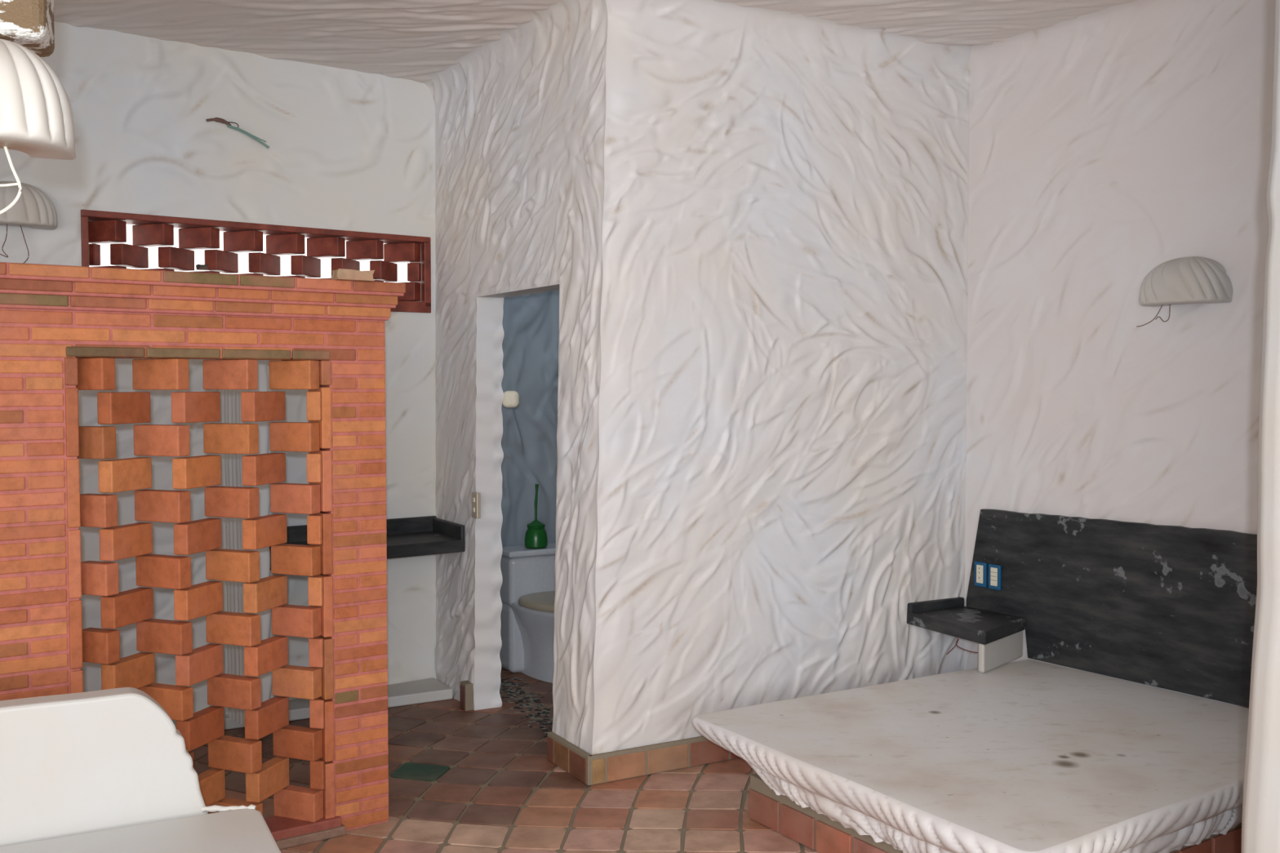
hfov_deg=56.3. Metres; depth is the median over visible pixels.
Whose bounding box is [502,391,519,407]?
paper holder
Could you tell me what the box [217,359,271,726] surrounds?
wall partition
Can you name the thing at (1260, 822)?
wall
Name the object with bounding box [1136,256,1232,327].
wall lamp
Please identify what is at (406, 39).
ceiling
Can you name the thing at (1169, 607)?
headboard
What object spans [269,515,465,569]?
countertop
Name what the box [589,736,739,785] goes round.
baseboard
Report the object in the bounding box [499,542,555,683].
toilet
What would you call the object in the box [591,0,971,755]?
wall
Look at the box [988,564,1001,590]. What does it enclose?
switch plate
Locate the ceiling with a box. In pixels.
[53,0,1138,83]
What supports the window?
attached to the wall at (348, 149)
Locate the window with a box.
[80,209,431,312]
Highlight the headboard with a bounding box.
[966,508,1257,707]
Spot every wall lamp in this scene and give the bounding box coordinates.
[0,38,75,213]
[0,181,57,262]
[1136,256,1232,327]
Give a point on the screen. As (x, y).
(327, 335)
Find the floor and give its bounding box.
[190,666,818,852]
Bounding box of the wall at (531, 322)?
[474,290,559,610]
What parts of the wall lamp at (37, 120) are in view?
lamp shade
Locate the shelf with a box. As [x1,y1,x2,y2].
[906,596,1025,672]
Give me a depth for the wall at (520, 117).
5.06 m
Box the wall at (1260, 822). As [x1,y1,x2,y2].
[1241,0,1279,852]
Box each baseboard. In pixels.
[459,680,473,711]
[546,731,591,785]
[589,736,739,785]
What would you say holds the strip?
on the floor
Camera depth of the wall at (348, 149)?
5.48 m
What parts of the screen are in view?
cornice, grille frame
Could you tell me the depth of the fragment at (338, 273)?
4.01 m
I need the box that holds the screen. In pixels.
[0,262,405,849]
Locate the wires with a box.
[205,117,269,148]
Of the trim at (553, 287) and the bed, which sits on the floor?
the bed
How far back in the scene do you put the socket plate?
5.44 m
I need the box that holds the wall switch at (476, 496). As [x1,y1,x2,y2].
[471,492,480,518]
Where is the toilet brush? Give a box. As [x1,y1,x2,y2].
[524,484,547,548]
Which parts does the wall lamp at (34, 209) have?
lamp shade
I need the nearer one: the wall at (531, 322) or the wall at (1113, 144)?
the wall at (1113, 144)
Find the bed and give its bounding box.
[691,659,1248,852]
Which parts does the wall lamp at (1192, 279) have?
lamp shade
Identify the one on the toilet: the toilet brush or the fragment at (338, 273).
the toilet brush
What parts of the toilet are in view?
tank, tank lid, bowl, seat lid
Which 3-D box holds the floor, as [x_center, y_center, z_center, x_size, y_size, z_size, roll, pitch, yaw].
[0.448,1.450,2.890,10.286,0.007,11.453,0,2,0]
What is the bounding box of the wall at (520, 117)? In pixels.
[423,0,608,755]
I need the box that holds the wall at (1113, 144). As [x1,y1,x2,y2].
[964,0,1275,708]
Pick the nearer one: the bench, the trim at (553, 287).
the bench
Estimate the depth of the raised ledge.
5.79 m
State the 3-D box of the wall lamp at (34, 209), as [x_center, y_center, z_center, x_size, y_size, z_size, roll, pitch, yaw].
[-2.528,-0.827,4.845,0.325,0.346,0.153,-2,3,-36]
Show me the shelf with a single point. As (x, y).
(999, 636)
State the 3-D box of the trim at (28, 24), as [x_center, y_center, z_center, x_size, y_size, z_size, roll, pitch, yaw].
[-1.445,-1.136,2.020,0.800,0.915,0.160,-1,2,-20]
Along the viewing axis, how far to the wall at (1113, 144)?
4.89 m
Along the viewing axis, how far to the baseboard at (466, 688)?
5.67 m
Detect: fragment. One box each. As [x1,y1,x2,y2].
[195,264,208,270]
[330,268,374,281]
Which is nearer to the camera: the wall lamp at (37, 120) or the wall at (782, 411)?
the wall lamp at (37, 120)
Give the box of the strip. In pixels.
[499,677,553,737]
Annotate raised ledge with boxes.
[172,677,453,729]
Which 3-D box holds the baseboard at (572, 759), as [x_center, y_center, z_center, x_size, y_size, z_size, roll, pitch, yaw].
[-0.283,1.323,4.780,0.026,0.113,0.373,-1,2,-29]
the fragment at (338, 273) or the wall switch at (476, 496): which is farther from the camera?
the wall switch at (476, 496)
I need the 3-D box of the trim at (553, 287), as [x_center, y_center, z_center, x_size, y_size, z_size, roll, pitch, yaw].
[-0.489,-0.595,5.280,0.135,0.010,0.853,-1,2,-31]
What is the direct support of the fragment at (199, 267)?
on the screen
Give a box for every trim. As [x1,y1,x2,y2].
[0,0,54,57]
[474,297,504,711]
[478,284,559,297]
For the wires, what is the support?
attached to the wall at (348, 149)
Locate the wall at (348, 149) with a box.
[0,21,435,713]
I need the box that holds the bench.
[0,687,281,852]
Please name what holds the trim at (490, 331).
attached to the wall at (520, 117)

